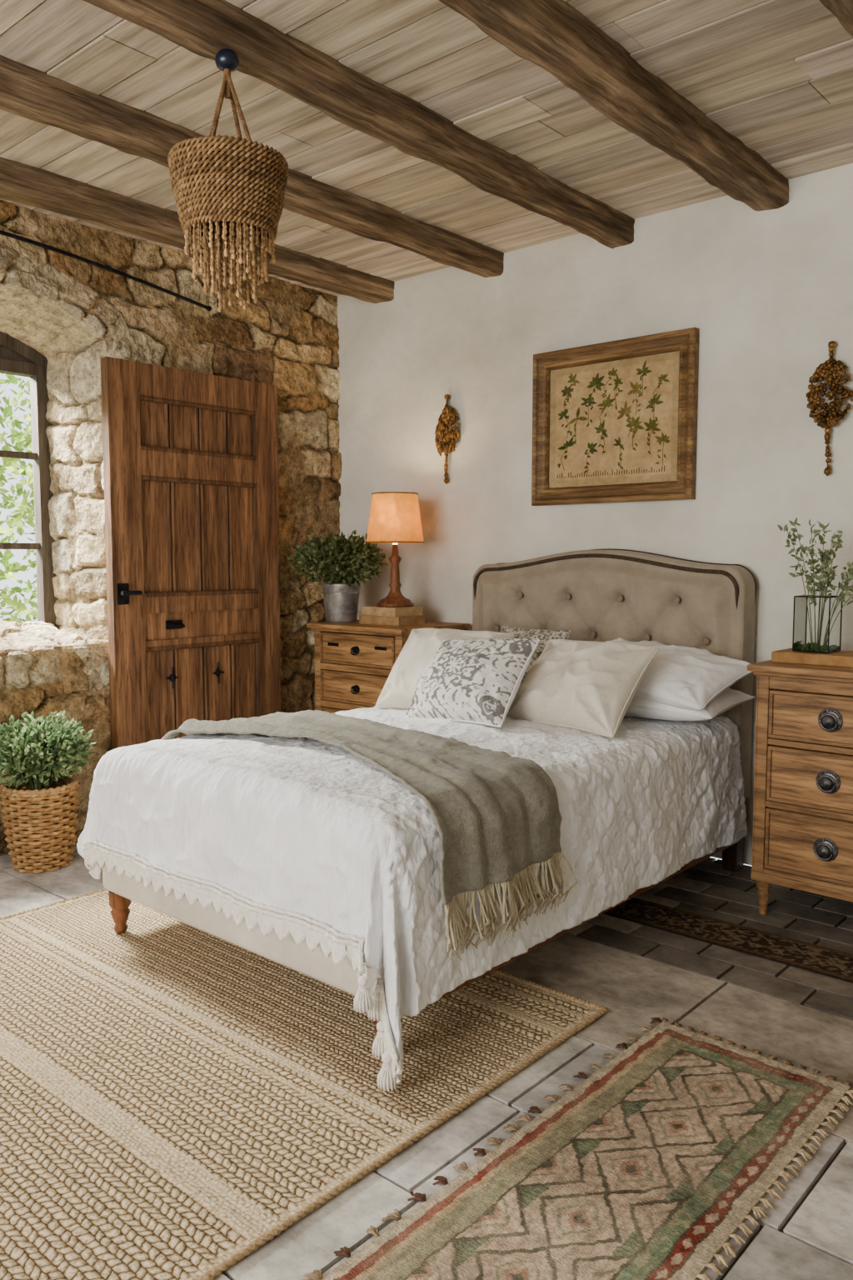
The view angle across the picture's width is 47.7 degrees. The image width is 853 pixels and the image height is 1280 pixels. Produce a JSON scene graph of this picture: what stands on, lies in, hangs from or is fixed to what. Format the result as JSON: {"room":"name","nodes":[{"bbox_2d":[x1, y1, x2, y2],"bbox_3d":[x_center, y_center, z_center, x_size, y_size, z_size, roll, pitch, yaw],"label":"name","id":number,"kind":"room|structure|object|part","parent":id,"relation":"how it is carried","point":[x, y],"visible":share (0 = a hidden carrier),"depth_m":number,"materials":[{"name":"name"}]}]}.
{"room":"bedroom","nodes":[
{"label":"bedroom","id":0,"kind":"room"},
{"bbox_2d":[0,200,342,855],"bbox_3d":[-2.328,-0.428,3.396,0.483,2.673,5.450,4,7,41],"label":"wall","id":1,"kind":"structure","parent":0,"point":[288,339],"depth_m":4.67,"materials":[{"name":"stone"}]},
{"bbox_2d":[0,330,58,624],"bbox_3d":[-1.991,-0.662,4.048,0.065,1.390,0.880,4,7,41],"label":"window","id":2,"kind":"structure","parent":1,"relation":"in","point":[17,357],"depth_m":4.31,"materials":[{"name":"wood"}]},
{"bbox_2d":[0,244,137,689],"bbox_3d":[-1.828,-0.680,3.901,0.454,1.790,1.342,4,7,41],"label":"stone arch","id":3,"kind":"object","parent":1,"relation":"attached to","point":[73,349],"depth_m":4.19,"materials":[{"name":"stone"}]},
{"bbox_2d":[54,642,111,842],"bbox_3d":[-1.427,0.434,4.138,0.073,0.830,0.300,4,7,41],"label":"stone wall","id":4,"kind":"structure","parent":1,"relation":"attached to","point":[88,707],"depth_m":4.11,"materials":[{"name":"stone"}]},
{"bbox_2d":[0,230,211,311],"bbox_3d":[-1.492,-1.530,3.878,0.026,0.131,1.513,4,7,41],"label":"rod","id":5,"kind":"object","parent":1,"relation":"attached to","point":[2,232],"visible":1,"depth_m":4.03,"materials":[{"name":"black metal"}]},
{"bbox_2d":[100,356,281,749],"bbox_3d":[-1.024,-0.198,4.423,0.105,2.020,0.910,4,7,41],"label":"door","id":6,"kind":"structure","parent":1,"relation":"in","point":[191,458],"depth_m":4.37,"materials":[{"name":"brown wood"}]},
{"bbox_3d":[-1.266,-0.196,4.109,0.055,0.090,0.090,4,6,41],"label":"handle","id":7,"kind":"part","parent":6,"relation":"part of","materials":[{"name":"black metal"}]},
{"bbox_3d":[-1.117,-0.068,4.316,0.052,0.040,0.080,4,6,41],"label":"handle","id":8,"kind":"part","parent":6,"relation":"part of","materials":[{"name":"black metal"}]},
{"bbox_2d":[0,0,852,295],"bbox_3d":[-0.267,-1.545,1.385,5.200,0.103,5.292,4,7,41],"label":"ceiling","id":9,"kind":"structure","parent":0,"point":[777,76],"depth_m":2.91,"materials":[{"name":"beige wood"}]},
{"bbox_2d":[0,842,852,1279],"bbox_3d":[-0.378,1.103,1.771,5.578,0.100,5.200,4,7,41],"label":"floor","id":10,"kind":"structure","parent":0,"point":[637,972],"depth_m":2.47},
{"bbox_2d":[0,710,95,874],"bbox_3d":[-1.498,0.580,3.737,0.376,0.607,0.412,4,7,41],"label":"potted plant","id":11,"kind":"object","parent":10,"relation":"on","point":[53,752],"visible":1,"depth_m":3.66,"materials":[{"name":"green plant"}]},
{"bbox_2d":[0,775,79,874],"bbox_3d":[-1.503,0.716,3.761,0.289,0.333,0.290,4,6,41],"label":"basket","id":12,"kind":"object","parent":11,"relation":"attached to","point":[41,800],"depth_m":3.67,"materials":[{"name":"wicker"}]},
{"bbox_2d":[0,888,608,1279],"bbox_3d":[-1.057,1.008,2.198,1.849,0.016,2.565,4,7,41],"label":"jute rug","id":13,"kind":"object","parent":10,"relation":"on","point":[177,1096],"visible":0.71,"depth_m":2.19,"materials":[{"name":"beige wicker"}]},
{"bbox_2d":[306,619,470,713],"bbox_3d":[-0.182,0.363,4.630,0.620,0.888,0.490,4,7,41],"label":"nightstand","id":14,"kind":"object","parent":10,"relation":"on","point":[354,662],"visible":0.37,"depth_m":4.47,"materials":[{"name":"brown wood"}]},
{"bbox_3d":[-0.440,0.020,4.542,0.070,0.015,0.005,4,6,41],"label":"slot plate","id":15,"kind":"part","parent":14,"relation":"part of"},
{"bbox_3d":[-0.259,0.399,4.544,0.482,0.142,0.205,4,6,41],"label":"drawer","id":16,"kind":"part","parent":14,"relation":"part of","materials":[{"name":"brown wood"}]},
{"bbox_2d":[287,530,388,622],"bbox_3d":[-0.433,-0.314,4.697,0.523,0.448,0.412,4,7,41],"label":"potted plant","id":17,"kind":"object","parent":14,"relation":"on","point":[341,588],"visible":1,"depth_m":4.63,"materials":[{"name":"plant"}]},
{"bbox_3d":[-0.259,0.220,4.529,0.482,0.142,0.205,4,6,41],"label":"drawer","id":18,"kind":"part","parent":14,"relation":"part of","materials":[{"name":"brown wood"}]},
{"bbox_3d":[-0.329,0.229,4.450,0.044,0.041,0.024,4,6,41],"label":"knob","id":19,"kind":"part","parent":14,"relation":"part of","materials":[{"name":"black metal"}]},
{"bbox_3d":[-0.329,0.050,4.435,0.044,0.041,0.024,4,6,41],"label":"knob","id":20,"kind":"part","parent":14,"relation":"part of","materials":[{"name":"black metal"}]},
{"bbox_3d":[-0.259,0.040,4.514,0.482,0.142,0.205,4,6,41],"label":"drawer","id":21,"kind":"part","parent":14,"relation":"part of","materials":[{"name":"brown wood"}]},
{"bbox_3d":[-0.207,0.038,4.338,0.070,0.015,0.005,4,6,41],"label":"slot plate","id":22,"kind":"part","parent":14,"relation":"part of","materials":[{"name":"black metal"}]},
{"bbox_2d":[359,615,425,625],"bbox_3d":[-0.160,-0.097,4.551,0.245,0.042,0.200,4,6,38],"label":"book","id":23,"kind":"object","parent":14,"relation":"on","point":[363,619],"visible":0.86,"depth_m":4.48,"materials":[{"name":"beige paper"}]},
{"bbox_2d":[360,605,424,616],"bbox_3d":[-0.162,-0.138,4.549,0.236,0.040,0.198,4,7,41],"label":"book","id":24,"kind":"object","parent":23,"relation":"on","point":[365,610],"visible":0.88,"depth_m":4.48,"materials":[{"name":"beige paper"}]},
{"bbox_2d":[365,491,424,607],"bbox_3d":[-0.147,-0.421,4.526,0.278,0.528,0.278,4,7,41],"label":"table lamp","id":25,"kind":"object","parent":24,"relation":"on","point":[395,517],"visible":1,"depth_m":4.42,"materials":[{"name":"fabric"}]},
{"bbox_3d":[-0.147,-0.570,4.513,0.272,0.230,0.272,4,6,41],"label":"lamp shade","id":26,"kind":"part","parent":25,"relation":"part of","materials":[{"name":"beige fabric"}]},
{"bbox_2d":[102,548,757,1058],"bbox_3d":[0.097,0.296,3.362,1.300,1.237,2.020,4,7,41],"label":"bed","id":27,"kind":"object","parent":10,"relation":"on","point":[603,595],"visible":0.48,"depth_m":3.72,"materials":[{"name":"beige fabric"}]},
{"bbox_3d":[-0.973,0.859,3.064,0.068,0.134,0.068,4,6,41],"label":"leg","id":28,"kind":"part","parent":27,"relation":"part of","materials":[{"name":"brown wood"}]},
{"bbox_3d":[-0.094,0.925,2.294,0.068,0.134,0.068,4,6,41],"label":"leg","id":29,"kind":"part","parent":27,"relation":"part of","materials":[{"name":"brown wood"}]},
{"bbox_2d":[76,706,747,1091],"bbox_3d":[0.048,0.588,3.273,1.406,0.610,1.987,4,7,41],"label":"bedspread","id":30,"kind":"object","parent":27,"relation":"on","point":[311,840],"visible":0.77,"depth_m":2.65,"materials":[{"name":"fabric"}]},
{"bbox_3d":[-0.547,0.801,2.581,1.365,0.302,0.110,4,6,41],"label":"lace trim","id":31,"kind":"part","parent":30,"relation":"part of","materials":[{"name":"white fabric"}]},
{"bbox_2d":[160,710,578,964],"bbox_3d":[-0.263,0.490,2.891,1.420,0.442,0.584,5,7,43],"label":"throw blanket","id":32,"kind":"object","parent":30,"relation":"on","point":[497,815],"visible":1,"depth_m":2.52,"materials":[{"name":"grey fabric"}]},
{"bbox_2d":[375,627,514,709],"bbox_3d":[0.065,0.118,3.749,0.471,0.318,0.306,3,6,31],"label":"cushion","id":33,"kind":"object","parent":30,"relation":"on","point":[422,645],"visible":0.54,"depth_m":3.73,"materials":[{"name":"white fabric"}]},
{"bbox_2d":[405,638,539,727],"bbox_3d":[0.148,0.145,3.422,0.476,0.311,0.265,5,7,44],"label":"cushion","id":34,"kind":"object","parent":30,"relation":"on","point":[476,681],"visible":0.96,"depth_m":3.32,"materials":[{"name":"white fabric"}]},
{"bbox_2d":[500,625,572,683],"bbox_3d":[0.355,0.096,3.723,0.335,0.273,0.241,4,7,41],"label":"cushion","id":35,"kind":"object","parent":30,"relation":"on","point":[544,636],"visible":0.27,"depth_m":3.71,"materials":[{"name":"beige fabric"}]},
{"bbox_2d":[506,639,659,737],"bbox_3d":[0.525,0.153,3.368,0.302,0.309,0.471,-5,7,-44],"label":"cushion","id":36,"kind":"object","parent":30,"relation":"on","point":[589,687],"visible":0.92,"depth_m":3.26,"materials":[{"name":"beige fabric"}]},
{"bbox_2d":[624,687,754,720],"bbox_3d":[0.827,0.204,3.572,0.658,0.147,0.415,4,7,41],"label":"pillow","id":37,"kind":"object","parent":30,"relation":"on","point":[729,698],"visible":0.35,"depth_m":3.37,"materials":[{"name":"white fabric"}]},
{"bbox_2d":[612,638,753,709],"bbox_3d":[0.832,0.113,3.562,0.397,0.205,0.651,-5,7,-44],"label":"pillow","id":38,"kind":"object","parent":37,"relation":"on","point":[680,677],"visible":0.52,"depth_m":3.37,"materials":[{"name":"white fabric"}]},
{"bbox_3d":[0.550,0.808,2.965,0.040,0.035,1.810,4,6,41],"label":"rail","id":39,"kind":"part","parent":27,"relation":"part of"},
{"bbox_3d":[0.714,0.099,4.048,1.290,0.952,0.152,4,6,41],"label":"headboard","id":40,"kind":"part","parent":27,"relation":"part of","materials":[{"name":"beige fabric"}]},
{"bbox_3d":[1.185,0.736,3.721,0.060,0.300,0.070,4,6,41],"label":"leg","id":41,"kind":"part","parent":27,"relation":"part of","materials":[{"name":"brown wood"}]},
{"bbox_2d":[301,1017,852,1279],"bbox_3d":[0.224,1.051,1.703,0.529,0.014,1.743,4,7,41],"label":"rug","id":42,"kind":"object","parent":10,"relation":"on","point":[649,1167],"visible":1,"depth_m":1.86,"materials":[{"name":"multicoloured fabric"}]},
{"bbox_2d":[603,897,852,983],"bbox_3d":[1.078,0.947,2.965,1.180,0.008,0.190,4,7,41],"label":"runner rug","id":43,"kind":"object","parent":10,"relation":"on","point":[833,963],"visible":0.95,"depth_m":3.04,"materials":[{"name":"brown fabric"}]},
{"bbox_2d":[747,660,852,914],"bbox_3d":[1.417,0.503,3.229,0.530,0.848,0.490,4,7,41],"label":"nightstand","id":44,"kind":"object","parent":10,"relation":"on","point":[802,834],"visible":0.98,"depth_m":3.11,"materials":[{"name":"brown wood"}]},
{"bbox_3d":[1.138,0.866,3.256,0.048,0.120,0.047,4,6,41],"label":"leg","id":45,"kind":"part","parent":44,"relation":"part of","materials":[{"name":"brown wood"}]},
{"bbox_3d":[1.339,0.663,3.154,0.392,0.202,0.205,4,6,41],"label":"drawer","id":46,"kind":"part","parent":44,"relation":"part of","materials":[{"name":"brown wood"}]},
{"bbox_3d":[1.339,0.444,3.135,0.392,0.182,0.205,4,6,41],"label":"drawer","id":47,"kind":"part","parent":44,"relation":"part of","materials":[{"name":"brown wood"}]},
{"bbox_3d":[1.339,0.248,3.119,0.392,0.157,0.205,4,6,41],"label":"drawer","id":48,"kind":"part","parent":44,"relation":"part of","materials":[{"name":"brown wood"}]},
{"bbox_2d":[771,647,852,667],"bbox_3d":[1.332,0.058,3.246,0.270,0.036,0.200,4,7,41],"label":"wooden board","id":49,"kind":"object","parent":44,"relation":"on","point":[840,658],"visible":0.79,"depth_m":3.18,"materials":[{"name":"brown wood"}]},
{"bbox_2d":[777,517,852,653],"bbox_3d":[1.348,-0.178,3.205,0.327,0.458,0.176,4,7,41],"label":"planter","id":50,"kind":"object","parent":49,"relation":"on","point":[801,607],"visible":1,"depth_m":3.23,"materials":[{"name":"green plant"}]},
{"bbox_3d":[1.317,-0.055,3.250,0.116,0.183,0.116,4,6,41],"label":"glass","id":51,"kind":"part","parent":50,"relation":"part of","materials":[{"name":"clear glass"}]},
{"bbox_3d":[1.317,-0.056,3.250,0.120,0.186,0.120,4,6,41],"label":"metal frame","id":52,"kind":"part","parent":50,"relation":"part of","materials":[{"name":"black metal"}]},
{"bbox_3d":[1.267,0.671,3.072,0.076,0.076,0.033,4,6,41],"label":"knob","id":53,"kind":"part","parent":44,"relation":"part of","materials":[{"name":"black metal"}]},
{"bbox_3d":[1.267,0.451,3.053,0.076,0.076,0.033,4,6,41],"label":"knob","id":54,"kind":"part","parent":44,"relation":"part of","materials":[{"name":"black metal"}]},
{"bbox_3d":[1.267,0.255,3.036,0.076,0.076,0.033,4,6,41],"label":"knob","id":55,"kind":"part","parent":44,"relation":"part of","materials":[{"name":"metal"}]},
{"bbox_2d":[337,162,852,865],"bbox_3d":[1.587,-0.435,3.480,5.350,2.673,0.150,4,7,41],"label":"wall","id":56,"kind":"structure","parent":0,"point":[767,292],"depth_m":3.94,"materials":[{"name":"paint"}]},
{"bbox_2d":[0,156,394,303],"bbox_3d":[-1.935,-1.580,2.918,0.174,0.105,5.200,4,7,41],"label":"ceiling beam","id":57,"kind":"structure","parent":56,"relation":"attached to","point":[20,182],"depth_m":3.74,"materials":[{"name":"brown wood"}]},
{"bbox_2d":[0,55,504,277],"bbox_3d":[-1.417,-1.541,2.462,0.142,0.106,5.200,4,7,41],"label":"ceiling beam","id":58,"kind":"structure","parent":56,"relation":"attached to","point":[27,92],"depth_m":3.08,"materials":[{"name":"brown wood"}]},
{"bbox_2d":[82,0,634,249],"bbox_3d":[-0.916,-1.502,2.023,0.140,0.108,5.200,4,7,41],"label":"ceiling beam","id":59,"kind":"structure","parent":56,"relation":"attached to","point":[269,55],"depth_m":2.79,"materials":[{"name":"brown wood"}]},
{"bbox_2d":[167,48,289,312],"bbox_3d":[-0.507,-1.179,2.477,0.306,0.661,0.305,1,5,14],"label":"pendant lamp","id":60,"kind":"object","parent":59,"relation":"hanging from","point":[229,194],"visible":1,"depth_m":2.40,"materials":[{"name":"wicker"}]},
{"bbox_3d":[-0.508,-1.135,2.478,0.306,0.189,0.306,4,6,41],"label":"lamp shade","id":61,"kind":"part","parent":60,"relation":"part of","materials":[{"name":"wicker"}]},
{"bbox_3d":[-0.506,-1.335,2.463,0.132,0.255,0.131,-2,5,-21],"label":"cord","id":62,"kind":"part","parent":60,"relation":"part of","materials":[{"name":"fabric"}]},
{"bbox_2d":[435,394,459,484],"bbox_3d":[0.096,-0.960,4.612,0.152,0.427,0.049,4,7,41],"label":"wall ornament","id":63,"kind":"object","parent":56,"relation":"attached to","point":[447,412],"visible":1,"depth_m":4.59,"materials":[{"name":"brown plant"}]},
{"bbox_2d":[439,0,789,211],"bbox_3d":[-0.450,-1.467,1.614,0.158,0.107,5.200,4,7,41],"label":"ceiling beam","id":64,"kind":"structure","parent":56,"relation":"attached to","point":[554,36],"depth_m":2.69,"materials":[{"name":"brown wood"}]},
{"bbox_2d":[531,327,699,505],"bbox_3d":[0.764,-0.907,4.031,0.765,0.660,0.044,4,7,41],"label":"framed picture","id":65,"kind":"object","parent":56,"relation":"attached to","point":[616,421],"visible":1,"depth_m":4.01},
{"bbox_2d":[549,350,679,488],"bbox_3d":[0.773,-0.908,4.041,0.625,0.520,0.003,4,7,41],"label":"print","id":66,"kind":"object","parent":65,"relation":"attached to","point":[614,421],"depth_m":4.03},
{"bbox_2d":[805,340,852,475],"bbox_3d":[1.432,-0.825,3.438,0.171,0.477,0.056,4,7,41],"label":"wall ornament","id":67,"kind":"object","parent":56,"relation":"attached to","point":[829,366],"visible":1,"depth_m":3.42,"materials":[{"name":"brown plant"}]},
{"bbox_2d":[820,0,852,37],"bbox_3d":[0.064,-1.428,1.164,0.164,0.109,5.200,4,7,41],"label":"ceiling beam","id":68,"kind":"structure","parent":56,"relation":"attached to","point":[842,10],"depth_m":2.27,"materials":[{"name":"brown wood"}]},
{"bbox_3d":[-4.966,1.488,6.660,7.540,0.100,12.000,4,7,41],"label":"ground","id":69,"kind":"structure","parent":0,"visible":0},
{"bbox_2d":[0,373,38,624],"bbox_3d":[-3.119,-0.724,6.715,2.179,4.092,4.986,4,7,41],"label":"foliage","id":70,"kind":"object","parent":69,"relation":"on","point":[10,464],"visible":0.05,"depth_m":6.47,"materials":[{"name":"green plant"}]}
]}

